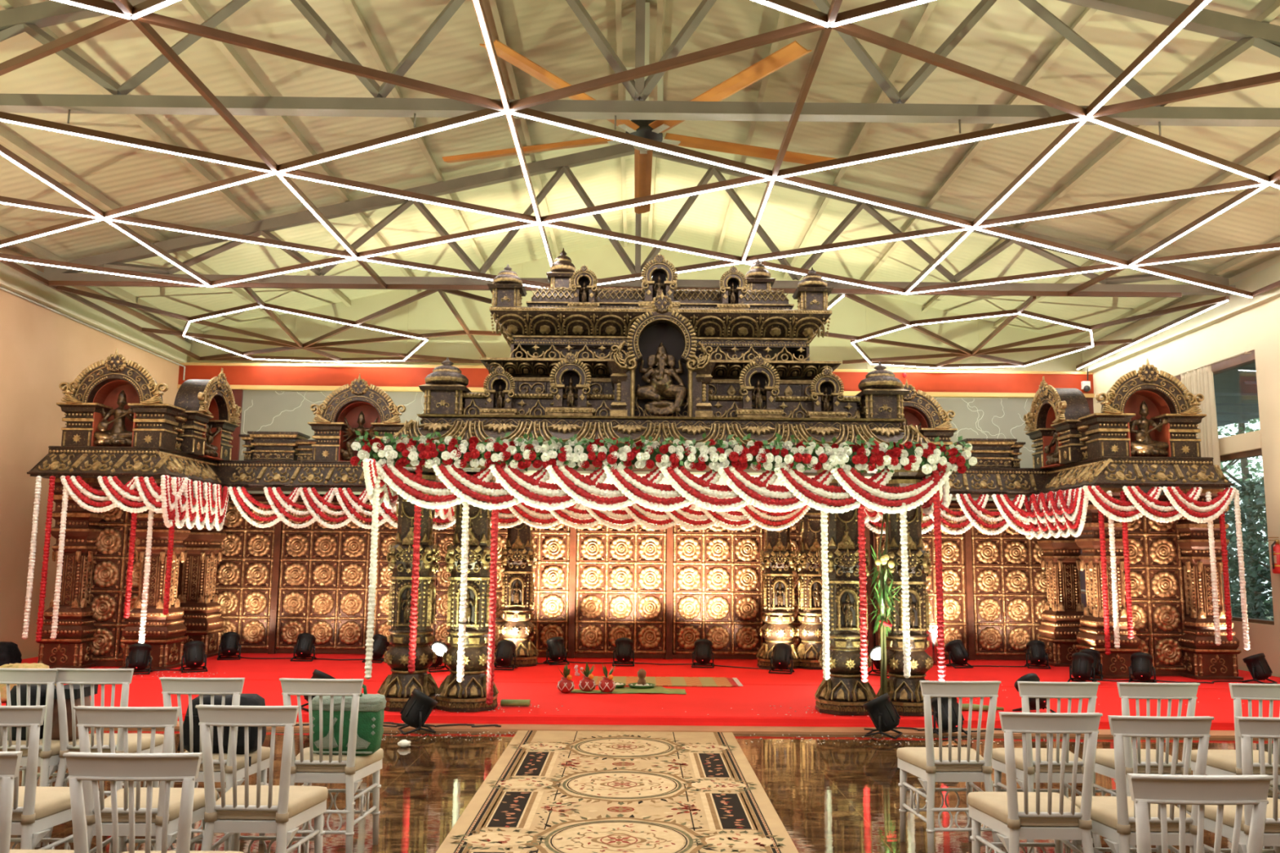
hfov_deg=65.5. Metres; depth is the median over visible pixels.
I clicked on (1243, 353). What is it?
trim
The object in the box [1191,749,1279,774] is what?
seat cushion
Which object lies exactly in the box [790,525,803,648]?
carved panel
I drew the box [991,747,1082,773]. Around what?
seat cushion
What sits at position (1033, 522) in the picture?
garland
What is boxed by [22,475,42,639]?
garland
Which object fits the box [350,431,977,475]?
flower border
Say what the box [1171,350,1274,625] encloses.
window
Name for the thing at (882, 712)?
spotlight
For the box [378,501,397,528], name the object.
garland
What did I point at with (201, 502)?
garland
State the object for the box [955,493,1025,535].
garland
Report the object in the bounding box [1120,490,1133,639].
garland
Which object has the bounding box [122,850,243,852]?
seat cushion
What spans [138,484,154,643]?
garland
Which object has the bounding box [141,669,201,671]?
power cable
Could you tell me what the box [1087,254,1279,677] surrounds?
wall
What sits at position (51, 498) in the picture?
garland
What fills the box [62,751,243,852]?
banquet chair
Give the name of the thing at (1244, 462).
tree
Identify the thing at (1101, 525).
garland
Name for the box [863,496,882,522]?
garland
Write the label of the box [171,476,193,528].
garland
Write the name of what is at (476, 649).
pot
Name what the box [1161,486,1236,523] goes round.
garland
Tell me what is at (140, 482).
garland
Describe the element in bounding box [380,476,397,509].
garland
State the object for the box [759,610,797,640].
pot
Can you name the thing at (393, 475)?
garland
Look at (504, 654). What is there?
spotlight
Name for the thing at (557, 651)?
spotlight
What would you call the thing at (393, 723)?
power cable
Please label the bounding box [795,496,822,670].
pillar
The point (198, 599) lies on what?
square pillar
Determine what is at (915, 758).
seat cushion
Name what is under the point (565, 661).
power cable
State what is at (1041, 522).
garland
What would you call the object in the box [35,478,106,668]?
square pillar
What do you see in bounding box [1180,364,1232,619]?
curtain
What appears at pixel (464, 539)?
garland
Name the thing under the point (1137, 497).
garland
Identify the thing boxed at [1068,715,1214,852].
banquet chair
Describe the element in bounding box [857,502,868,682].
garland
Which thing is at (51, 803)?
seat cushion
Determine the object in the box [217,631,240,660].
spotlight
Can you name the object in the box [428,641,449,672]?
spotlight
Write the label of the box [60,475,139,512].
garland
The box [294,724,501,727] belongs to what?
power cable
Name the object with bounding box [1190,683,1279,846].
banquet chair
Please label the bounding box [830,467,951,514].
garland
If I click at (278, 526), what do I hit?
post
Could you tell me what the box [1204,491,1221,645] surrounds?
garland
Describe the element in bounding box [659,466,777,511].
garland
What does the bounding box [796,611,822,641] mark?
pot
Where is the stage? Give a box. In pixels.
[1,653,1279,730]
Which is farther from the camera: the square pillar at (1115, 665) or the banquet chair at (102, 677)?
the square pillar at (1115, 665)
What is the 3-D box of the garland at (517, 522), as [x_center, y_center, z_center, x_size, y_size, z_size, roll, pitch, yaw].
[-1.834,1.153,13.421,1.101,0.441,0.123,1,-7,-6]
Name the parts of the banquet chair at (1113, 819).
leg, leg, seat frame, leg, rail, crest rail, leg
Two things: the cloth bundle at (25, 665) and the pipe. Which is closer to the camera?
the cloth bundle at (25, 665)
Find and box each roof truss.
[0,0,1279,126]
[37,142,1235,295]
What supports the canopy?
on the pillar at (397, 687)
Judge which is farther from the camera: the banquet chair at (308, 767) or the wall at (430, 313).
the wall at (430, 313)
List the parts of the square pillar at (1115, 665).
moulding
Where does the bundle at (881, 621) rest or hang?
on the stage
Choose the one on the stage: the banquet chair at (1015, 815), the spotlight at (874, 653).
the spotlight at (874, 653)
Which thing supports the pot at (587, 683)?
on the banana leaf
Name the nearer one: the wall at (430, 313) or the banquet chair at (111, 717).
the banquet chair at (111, 717)
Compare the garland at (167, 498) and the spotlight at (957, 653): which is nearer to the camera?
the garland at (167, 498)
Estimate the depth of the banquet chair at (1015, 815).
4.19 m
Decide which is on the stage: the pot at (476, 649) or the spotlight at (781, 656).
the spotlight at (781, 656)
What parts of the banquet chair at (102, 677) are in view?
leg, rail, crest rail, seat frame, leg, leg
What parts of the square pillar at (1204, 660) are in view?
moulding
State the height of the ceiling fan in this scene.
1.627 m
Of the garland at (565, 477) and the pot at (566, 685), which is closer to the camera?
the garland at (565, 477)
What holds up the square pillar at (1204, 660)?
on the stage
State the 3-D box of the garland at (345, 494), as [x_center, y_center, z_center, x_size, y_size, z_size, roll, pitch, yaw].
[-3.848,1.169,14.171,1.029,0.588,0.113,1,-7,-5]
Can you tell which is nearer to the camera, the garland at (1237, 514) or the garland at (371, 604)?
the garland at (371, 604)
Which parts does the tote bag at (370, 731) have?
handle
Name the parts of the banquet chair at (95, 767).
leg, crest rail, leg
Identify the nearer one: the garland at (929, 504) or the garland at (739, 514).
the garland at (929, 504)
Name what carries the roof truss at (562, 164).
attached to the ceiling
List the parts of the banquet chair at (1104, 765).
leg, leg, seat frame, crest rail, rail, leg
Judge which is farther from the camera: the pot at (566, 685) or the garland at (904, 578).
the pot at (566, 685)
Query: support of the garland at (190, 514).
hanging from the wing roof at (118, 424)
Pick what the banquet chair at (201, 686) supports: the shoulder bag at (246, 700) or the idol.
the shoulder bag at (246, 700)
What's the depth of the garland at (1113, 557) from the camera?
12.38 m
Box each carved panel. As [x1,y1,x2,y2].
[88,488,140,666]
[215,496,276,653]
[275,497,371,653]
[373,508,455,651]
[489,520,570,657]
[574,524,666,658]
[672,524,764,659]
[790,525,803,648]
[872,502,968,659]
[970,503,1047,660]
[1123,495,1186,675]
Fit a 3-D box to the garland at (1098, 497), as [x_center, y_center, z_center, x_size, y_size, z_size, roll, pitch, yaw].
[6.052,0.975,12.483,1.046,0.459,0.114,1,-7,-5]
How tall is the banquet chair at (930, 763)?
0.936 m
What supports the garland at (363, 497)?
hanging from the wing roof at (118, 424)
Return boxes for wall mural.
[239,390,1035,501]
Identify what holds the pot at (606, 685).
on the banana leaf
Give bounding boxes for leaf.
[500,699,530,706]
[570,686,686,694]
[958,703,1004,711]
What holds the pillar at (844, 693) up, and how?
on the stage
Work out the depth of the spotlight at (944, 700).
8.74 m
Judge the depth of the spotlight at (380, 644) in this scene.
13.59 m
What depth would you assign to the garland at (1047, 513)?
13.54 m
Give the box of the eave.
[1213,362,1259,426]
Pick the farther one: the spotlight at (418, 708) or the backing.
the backing
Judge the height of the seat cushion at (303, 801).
0.068 m
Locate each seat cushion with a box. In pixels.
[0,733,90,756]
[9,849,74,852]
[11,786,71,822]
[68,733,164,753]
[100,787,217,822]
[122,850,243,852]
[183,746,270,771]
[215,785,328,820]
[295,746,383,773]
[896,746,983,772]
[967,791,1079,826]
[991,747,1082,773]
[1068,795,1191,832]
[1094,748,1182,773]
[1186,797,1279,833]
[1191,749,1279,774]
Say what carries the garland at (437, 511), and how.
hanging from the flower border
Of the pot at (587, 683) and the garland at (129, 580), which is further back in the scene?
the garland at (129, 580)
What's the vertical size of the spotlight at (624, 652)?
0.369 m
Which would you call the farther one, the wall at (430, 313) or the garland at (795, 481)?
the wall at (430, 313)
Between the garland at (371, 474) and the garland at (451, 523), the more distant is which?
the garland at (451, 523)
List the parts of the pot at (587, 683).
white cord, pot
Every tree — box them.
[1217,417,1272,615]
[1217,417,1272,619]
[1224,473,1274,620]
[1224,508,1269,617]
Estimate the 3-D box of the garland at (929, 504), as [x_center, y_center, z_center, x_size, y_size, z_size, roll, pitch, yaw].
[2.897,0.688,10.088,0.114,0.410,1.044,1,-7,-5]
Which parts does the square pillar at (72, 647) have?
moulding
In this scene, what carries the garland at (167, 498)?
hanging from the wing roof at (118, 424)
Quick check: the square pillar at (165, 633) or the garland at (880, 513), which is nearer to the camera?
the garland at (880, 513)
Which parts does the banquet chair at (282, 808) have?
leg, leg, rail, crest rail, seat frame, leg, leg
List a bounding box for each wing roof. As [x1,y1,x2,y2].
[26,347,405,492]
[900,358,1234,498]
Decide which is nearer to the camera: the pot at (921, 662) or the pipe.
the pot at (921, 662)
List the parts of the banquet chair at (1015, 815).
leg, leg, seat frame, rail, crest rail, leg, leg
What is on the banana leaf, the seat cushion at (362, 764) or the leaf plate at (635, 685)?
the leaf plate at (635, 685)
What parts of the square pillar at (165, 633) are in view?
moulding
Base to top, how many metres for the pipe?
2.405 m
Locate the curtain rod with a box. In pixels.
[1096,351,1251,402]
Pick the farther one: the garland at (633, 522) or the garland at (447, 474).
the garland at (633, 522)
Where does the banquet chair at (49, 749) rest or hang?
on the floor
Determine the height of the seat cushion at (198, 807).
0.068 m
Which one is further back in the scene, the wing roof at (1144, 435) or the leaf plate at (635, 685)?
the wing roof at (1144, 435)
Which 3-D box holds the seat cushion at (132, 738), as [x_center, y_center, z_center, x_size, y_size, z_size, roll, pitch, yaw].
[-3.009,1.806,5.669,0.443,0.068,0.390,1,-7,-1]
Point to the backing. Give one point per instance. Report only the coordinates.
(252, 495)
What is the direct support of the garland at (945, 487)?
hanging from the flower border
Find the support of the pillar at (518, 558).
on the stage
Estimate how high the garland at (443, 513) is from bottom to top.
0.417 m
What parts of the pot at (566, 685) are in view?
white cord, pot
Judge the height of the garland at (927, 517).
0.583 m
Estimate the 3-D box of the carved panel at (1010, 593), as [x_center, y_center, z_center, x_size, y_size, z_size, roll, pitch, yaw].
[5.622,2.305,14.851,1.375,2.305,0.106,1,-7,0]
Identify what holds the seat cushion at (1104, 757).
on the banquet chair at (1104, 765)
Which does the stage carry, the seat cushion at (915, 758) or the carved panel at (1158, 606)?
the carved panel at (1158, 606)
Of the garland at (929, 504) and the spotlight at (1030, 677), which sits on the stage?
the spotlight at (1030, 677)
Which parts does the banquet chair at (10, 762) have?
leg, crest rail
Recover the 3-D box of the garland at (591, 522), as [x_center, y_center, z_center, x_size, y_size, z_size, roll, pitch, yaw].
[-0.793,1.165,13.428,1.106,0.441,0.113,1,-7,-5]
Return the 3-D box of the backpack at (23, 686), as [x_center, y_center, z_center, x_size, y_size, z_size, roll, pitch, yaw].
[-3.467,1.619,5.671,0.220,0.306,0.226,1,-7,0]
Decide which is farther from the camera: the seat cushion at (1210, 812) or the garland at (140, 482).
the garland at (140, 482)
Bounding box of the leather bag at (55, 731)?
[51,684,97,740]
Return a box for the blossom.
[397,739,410,747]
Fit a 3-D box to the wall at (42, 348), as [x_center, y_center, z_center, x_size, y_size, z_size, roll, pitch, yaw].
[-8.530,-0.510,6.781,0.200,5.750,23.400,1,-7,0]
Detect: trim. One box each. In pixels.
[0,252,191,363]
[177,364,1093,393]
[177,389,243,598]
[1080,397,1093,607]
[1081,262,1279,372]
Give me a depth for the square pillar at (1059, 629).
14.14 m
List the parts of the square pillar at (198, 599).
moulding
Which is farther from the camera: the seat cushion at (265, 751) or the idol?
the idol
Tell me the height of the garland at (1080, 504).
0.635 m
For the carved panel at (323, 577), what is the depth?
14.78 m
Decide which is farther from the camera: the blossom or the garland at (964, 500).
the garland at (964, 500)
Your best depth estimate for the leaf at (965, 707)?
9.74 m
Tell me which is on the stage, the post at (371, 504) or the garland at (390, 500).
the post at (371, 504)
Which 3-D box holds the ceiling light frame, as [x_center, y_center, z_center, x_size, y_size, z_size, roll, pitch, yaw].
[0.068,-2.521,8.481,16.256,0.220,19.879,1,-7,0]
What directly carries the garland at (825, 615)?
hanging from the garland at (795, 481)
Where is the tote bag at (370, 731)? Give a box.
[311,678,386,755]
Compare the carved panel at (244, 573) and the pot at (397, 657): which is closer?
the pot at (397, 657)
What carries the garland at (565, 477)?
hanging from the flower border
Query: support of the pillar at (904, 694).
on the stage
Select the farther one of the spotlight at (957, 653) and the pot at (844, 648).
the spotlight at (957, 653)
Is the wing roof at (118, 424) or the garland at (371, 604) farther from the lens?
the wing roof at (118, 424)
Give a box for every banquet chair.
[0,668,90,848]
[0,705,73,849]
[0,751,74,852]
[41,667,164,846]
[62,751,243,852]
[73,706,217,852]
[154,677,270,851]
[195,704,328,852]
[275,678,383,852]
[896,680,1001,852]
[967,711,1102,852]
[991,681,1102,852]
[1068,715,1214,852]
[1090,682,1199,852]
[1127,773,1274,852]
[1186,716,1279,852]
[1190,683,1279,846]
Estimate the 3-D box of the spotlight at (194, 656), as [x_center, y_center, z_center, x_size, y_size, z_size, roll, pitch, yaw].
[-5.551,2.856,12.399,0.300,0.372,0.334,5,-9,-30]
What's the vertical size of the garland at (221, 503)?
0.635 m
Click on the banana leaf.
(625, 689)
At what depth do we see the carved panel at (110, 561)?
12.91 m
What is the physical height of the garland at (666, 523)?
0.444 m
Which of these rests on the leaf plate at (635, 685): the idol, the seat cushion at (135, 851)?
the idol
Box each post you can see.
[267,497,282,653]
[364,504,372,654]
[568,527,576,658]
[666,526,673,659]
[864,521,871,655]
[963,505,975,660]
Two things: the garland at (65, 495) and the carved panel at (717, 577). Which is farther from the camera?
the carved panel at (717, 577)
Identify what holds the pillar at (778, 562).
on the stage
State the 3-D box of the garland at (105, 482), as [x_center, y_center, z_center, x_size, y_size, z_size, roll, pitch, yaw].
[-6.284,0.855,12.439,0.963,0.463,0.114,1,-7,-5]
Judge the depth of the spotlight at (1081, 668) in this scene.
11.94 m
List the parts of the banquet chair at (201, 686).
leg, leg, crest rail, rail, seat frame, leg, leg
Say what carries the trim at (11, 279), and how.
attached to the wall at (42, 348)
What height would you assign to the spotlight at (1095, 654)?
0.370 m
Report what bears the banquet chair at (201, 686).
on the floor
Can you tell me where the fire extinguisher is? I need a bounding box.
[1267,537,1279,573]
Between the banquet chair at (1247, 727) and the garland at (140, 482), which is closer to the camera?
the banquet chair at (1247, 727)
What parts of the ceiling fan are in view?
blade, blade, blade, motor, drop post, blade, blade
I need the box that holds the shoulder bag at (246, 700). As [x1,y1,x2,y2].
[177,693,266,766]
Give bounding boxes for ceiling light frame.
[0,0,1279,369]
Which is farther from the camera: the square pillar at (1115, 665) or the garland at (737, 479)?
the square pillar at (1115, 665)
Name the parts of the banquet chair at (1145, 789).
leg, crest rail, leg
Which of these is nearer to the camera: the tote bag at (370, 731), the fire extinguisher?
the tote bag at (370, 731)
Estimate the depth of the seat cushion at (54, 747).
5.46 m
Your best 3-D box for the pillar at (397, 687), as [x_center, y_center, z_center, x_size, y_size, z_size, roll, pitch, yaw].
[-2.232,1.556,9.790,0.595,2.340,0.595,3,-8,-15]
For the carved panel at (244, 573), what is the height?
2.305 m
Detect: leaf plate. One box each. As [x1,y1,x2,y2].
[614,682,625,687]
[627,682,655,688]
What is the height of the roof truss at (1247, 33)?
2.130 m
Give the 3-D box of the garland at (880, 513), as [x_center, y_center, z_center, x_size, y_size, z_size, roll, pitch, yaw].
[2.888,0.906,11.754,0.114,0.410,1.044,1,-7,-5]
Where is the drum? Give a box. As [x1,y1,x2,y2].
[924,624,937,665]
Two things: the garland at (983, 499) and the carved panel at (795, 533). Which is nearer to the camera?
the garland at (983, 499)
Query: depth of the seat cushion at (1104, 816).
4.24 m
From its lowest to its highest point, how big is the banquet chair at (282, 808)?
0.936 m
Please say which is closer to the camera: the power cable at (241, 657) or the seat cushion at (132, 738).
the seat cushion at (132, 738)
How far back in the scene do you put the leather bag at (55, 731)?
5.61 m
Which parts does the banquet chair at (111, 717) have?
leg, leg, rail, crest rail, seat frame, leg, leg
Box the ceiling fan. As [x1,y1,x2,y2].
[442,2,838,213]
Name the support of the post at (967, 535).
on the stage
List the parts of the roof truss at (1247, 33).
king post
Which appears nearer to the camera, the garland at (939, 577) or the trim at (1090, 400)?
the garland at (939, 577)
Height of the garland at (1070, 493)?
0.634 m
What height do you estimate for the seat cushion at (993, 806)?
0.068 m
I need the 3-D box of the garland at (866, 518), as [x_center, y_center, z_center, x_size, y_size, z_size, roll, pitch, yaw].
[2.883,1.052,12.862,0.115,0.415,1.042,1,-7,-5]
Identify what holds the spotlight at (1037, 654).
on the stage
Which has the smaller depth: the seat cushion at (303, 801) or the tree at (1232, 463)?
the seat cushion at (303, 801)
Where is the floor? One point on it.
(840, 797)
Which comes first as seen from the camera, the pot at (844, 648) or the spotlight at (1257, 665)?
the pot at (844, 648)
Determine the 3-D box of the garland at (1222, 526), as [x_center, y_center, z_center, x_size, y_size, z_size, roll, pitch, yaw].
[7.310,1.741,12.436,0.081,1.850,0.080,-6,-10,39]
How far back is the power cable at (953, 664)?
13.78 m
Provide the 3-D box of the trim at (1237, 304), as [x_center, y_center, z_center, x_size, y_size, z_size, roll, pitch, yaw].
[8.351,-2.680,7.048,0.120,0.400,23.200,1,-7,0]
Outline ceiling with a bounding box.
[0,0,1279,343]
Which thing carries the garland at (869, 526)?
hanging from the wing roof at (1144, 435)
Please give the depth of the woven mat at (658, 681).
11.79 m
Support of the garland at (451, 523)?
hanging from the wing roof at (118, 424)
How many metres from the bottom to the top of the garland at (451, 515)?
0.413 m
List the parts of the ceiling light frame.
hanger rod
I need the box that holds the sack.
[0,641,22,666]
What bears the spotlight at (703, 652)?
on the stage
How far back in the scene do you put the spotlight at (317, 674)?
9.43 m
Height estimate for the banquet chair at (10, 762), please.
0.936 m
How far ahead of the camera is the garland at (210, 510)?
13.40 m
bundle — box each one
[0,662,56,702]
[866,506,902,695]
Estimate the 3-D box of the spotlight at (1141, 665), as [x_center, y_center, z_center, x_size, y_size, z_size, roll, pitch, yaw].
[6.083,2.923,12.064,0.300,0.371,0.332,-4,-9,29]
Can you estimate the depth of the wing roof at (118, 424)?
13.80 m
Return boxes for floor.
[9,728,1279,852]
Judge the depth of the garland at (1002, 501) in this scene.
14.17 m
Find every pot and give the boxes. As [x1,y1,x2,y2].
[383,628,437,671]
[441,629,495,671]
[497,608,536,638]
[556,663,574,693]
[573,662,595,691]
[598,665,616,693]
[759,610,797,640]
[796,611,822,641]
[817,633,871,675]
[880,633,933,675]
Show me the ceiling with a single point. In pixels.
(1097, 163)
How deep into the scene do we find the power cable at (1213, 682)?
12.23 m
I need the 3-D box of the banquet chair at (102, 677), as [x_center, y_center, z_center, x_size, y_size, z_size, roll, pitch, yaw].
[-3.008,1.820,5.615,0.443,0.936,0.494,1,-7,-1]
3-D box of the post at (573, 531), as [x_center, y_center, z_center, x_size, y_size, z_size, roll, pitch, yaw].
[-0.986,2.201,14.588,0.090,2.340,0.110,1,-7,0]
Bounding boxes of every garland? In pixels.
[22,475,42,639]
[35,475,55,641]
[49,480,68,639]
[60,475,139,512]
[97,475,173,513]
[123,485,137,617]
[133,476,188,513]
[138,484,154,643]
[160,475,175,528]
[162,508,175,614]
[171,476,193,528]
[182,479,203,528]
[192,480,206,529]
[202,482,215,530]
[212,484,229,530]
[227,486,300,528]
[263,486,335,528]
[297,487,368,528]
[333,487,396,528]
[362,457,384,506]
[364,462,380,679]
[375,462,493,509]
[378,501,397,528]
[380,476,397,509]
[407,464,422,673]
[431,463,550,510]
[432,514,456,529]
[434,488,440,518]
[436,488,448,519]
[446,493,454,520]
[456,502,469,682]
[485,501,498,705]
[488,464,607,511]
[489,500,542,528]
[503,495,581,528]
[543,496,617,528]
[545,464,664,511]
[581,497,657,529]
[603,465,720,511]
[622,502,696,529]
[658,497,730,530]
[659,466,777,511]
[698,499,773,530]
[717,466,834,512]
[739,500,813,531]
[773,466,894,513]
[820,502,830,679]
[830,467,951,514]
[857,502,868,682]
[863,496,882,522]
[863,501,873,524]
[864,518,885,533]
[872,496,883,519]
[899,502,911,678]
[920,486,943,515]
[921,493,952,534]
[926,493,988,534]
[931,470,945,680]
[942,477,950,506]
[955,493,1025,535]
[991,493,1046,535]
[1018,493,1039,539]
[1023,493,1047,538]
[1031,491,1056,538]
[1039,489,1066,537]
[1048,488,1076,537]
[1057,487,1088,537]
[1082,485,1162,522]
[1097,510,1111,654]
[1106,490,1119,648]
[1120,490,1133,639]
[1122,485,1202,523]
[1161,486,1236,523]
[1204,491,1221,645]
[1217,491,1232,641]
[1233,489,1249,649]
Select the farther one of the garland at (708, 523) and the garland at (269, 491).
the garland at (269, 491)
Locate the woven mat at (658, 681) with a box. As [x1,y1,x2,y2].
[592,675,742,686]
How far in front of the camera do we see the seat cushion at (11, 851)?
3.53 m
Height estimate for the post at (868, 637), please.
2.340 m
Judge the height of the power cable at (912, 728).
0.015 m
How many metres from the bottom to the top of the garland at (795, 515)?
0.444 m
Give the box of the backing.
[177,493,1029,660]
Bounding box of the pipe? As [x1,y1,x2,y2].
[1080,589,1086,594]
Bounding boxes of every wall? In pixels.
[0,246,185,659]
[185,240,1087,371]
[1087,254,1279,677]
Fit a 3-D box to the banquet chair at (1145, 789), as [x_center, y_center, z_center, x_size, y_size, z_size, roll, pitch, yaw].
[1.683,1.542,3.153,0.443,0.936,0.494,1,-7,0]
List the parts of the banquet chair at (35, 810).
rail, crest rail, leg, seat frame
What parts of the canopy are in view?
cornice, cornice, balustrade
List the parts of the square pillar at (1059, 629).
moulding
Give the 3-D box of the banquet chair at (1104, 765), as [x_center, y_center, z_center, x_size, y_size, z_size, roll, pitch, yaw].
[2.742,1.850,5.428,0.443,0.936,0.494,1,-7,0]
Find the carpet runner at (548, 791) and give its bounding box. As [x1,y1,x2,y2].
[435,730,798,852]
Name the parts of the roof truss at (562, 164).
king post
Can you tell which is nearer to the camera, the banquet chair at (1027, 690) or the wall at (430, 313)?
the banquet chair at (1027, 690)
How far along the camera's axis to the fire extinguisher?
12.83 m
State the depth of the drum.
13.93 m
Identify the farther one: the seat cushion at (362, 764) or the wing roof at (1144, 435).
the wing roof at (1144, 435)
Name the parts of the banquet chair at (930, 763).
leg, leg, seat frame, rail, crest rail, leg, leg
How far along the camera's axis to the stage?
10.69 m
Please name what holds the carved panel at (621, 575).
on the stage
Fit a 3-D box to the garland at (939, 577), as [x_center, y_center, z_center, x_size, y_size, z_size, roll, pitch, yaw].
[2.754,1.382,9.172,0.078,1.970,0.081,-2,-8,20]
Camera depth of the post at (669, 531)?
14.51 m
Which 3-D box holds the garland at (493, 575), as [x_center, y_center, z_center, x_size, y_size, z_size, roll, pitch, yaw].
[-1.346,1.586,9.104,0.080,1.870,0.079,-3,-8,28]
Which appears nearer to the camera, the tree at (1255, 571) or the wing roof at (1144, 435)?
the wing roof at (1144, 435)
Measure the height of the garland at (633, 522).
0.441 m
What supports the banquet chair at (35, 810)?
on the floor
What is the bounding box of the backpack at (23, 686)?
[5,684,56,740]
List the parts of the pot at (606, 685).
white cord, pot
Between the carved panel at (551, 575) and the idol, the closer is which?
the idol
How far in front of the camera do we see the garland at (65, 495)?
12.27 m
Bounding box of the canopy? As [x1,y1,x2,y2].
[385,248,937,525]
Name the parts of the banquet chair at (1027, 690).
leg, leg, seat frame, rail, crest rail, leg, leg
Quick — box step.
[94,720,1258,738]
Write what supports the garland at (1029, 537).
hanging from the wing roof at (1144, 435)
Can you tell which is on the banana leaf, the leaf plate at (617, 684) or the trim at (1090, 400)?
the leaf plate at (617, 684)
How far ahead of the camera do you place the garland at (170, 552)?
12.37 m
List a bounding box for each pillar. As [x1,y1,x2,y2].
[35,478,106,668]
[118,479,193,670]
[177,487,230,657]
[377,464,440,711]
[435,465,498,711]
[494,493,538,666]
[756,495,799,669]
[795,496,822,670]
[814,468,876,715]
[876,469,933,715]
[1037,520,1084,666]
[1075,488,1142,679]
[1163,488,1243,679]
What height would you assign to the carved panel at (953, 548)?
2.305 m
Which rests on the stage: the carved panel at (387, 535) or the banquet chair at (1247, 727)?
the carved panel at (387, 535)
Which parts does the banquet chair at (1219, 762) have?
seat frame, leg, crest rail, rail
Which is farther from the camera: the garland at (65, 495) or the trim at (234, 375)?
the trim at (234, 375)
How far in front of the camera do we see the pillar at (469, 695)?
9.60 m
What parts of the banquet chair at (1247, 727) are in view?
leg, seat frame, leg, crest rail, rail, leg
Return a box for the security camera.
[1080,381,1090,391]
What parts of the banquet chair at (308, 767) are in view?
leg, leg, rail, crest rail, seat frame, leg, leg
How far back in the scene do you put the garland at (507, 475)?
9.20 m
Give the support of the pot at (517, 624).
on the pillar at (518, 558)
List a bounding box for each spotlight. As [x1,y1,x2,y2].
[124,643,153,675]
[179,640,207,672]
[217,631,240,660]
[289,632,317,661]
[301,669,336,711]
[362,634,389,663]
[398,688,438,735]
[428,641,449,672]
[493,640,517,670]
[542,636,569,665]
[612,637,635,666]
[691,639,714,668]
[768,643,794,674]
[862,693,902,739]
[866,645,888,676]
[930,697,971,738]
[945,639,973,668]
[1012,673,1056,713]
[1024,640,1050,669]
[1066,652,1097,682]
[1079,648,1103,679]
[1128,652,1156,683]
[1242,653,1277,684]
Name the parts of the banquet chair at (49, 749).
rail, leg, crest rail, seat frame, leg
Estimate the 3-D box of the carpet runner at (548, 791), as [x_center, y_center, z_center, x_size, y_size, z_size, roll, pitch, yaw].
[-0.119,2.365,6.049,1.924,0.014,6.230,1,-7,0]
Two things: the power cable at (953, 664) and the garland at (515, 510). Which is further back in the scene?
the power cable at (953, 664)
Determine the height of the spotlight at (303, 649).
0.373 m
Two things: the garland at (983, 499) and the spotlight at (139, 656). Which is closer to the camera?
the spotlight at (139, 656)
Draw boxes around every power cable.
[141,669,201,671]
[240,657,378,660]
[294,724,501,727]
[382,722,422,727]
[508,661,774,670]
[864,727,1001,732]
[952,664,1026,666]
[1071,680,1246,684]
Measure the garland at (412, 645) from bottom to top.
1.900 m
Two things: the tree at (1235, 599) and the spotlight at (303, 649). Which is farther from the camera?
the tree at (1235, 599)
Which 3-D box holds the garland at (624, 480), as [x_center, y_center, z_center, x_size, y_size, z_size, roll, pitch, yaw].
[0.225,0.579,9.240,1.138,0.431,0.114,1,-7,-4]
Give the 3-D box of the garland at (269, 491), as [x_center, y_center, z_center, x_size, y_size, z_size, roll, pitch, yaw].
[-4.844,1.159,14.170,1.025,0.588,0.113,1,-7,-5]
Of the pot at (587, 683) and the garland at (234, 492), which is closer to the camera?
the pot at (587, 683)
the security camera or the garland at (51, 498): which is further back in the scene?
the security camera

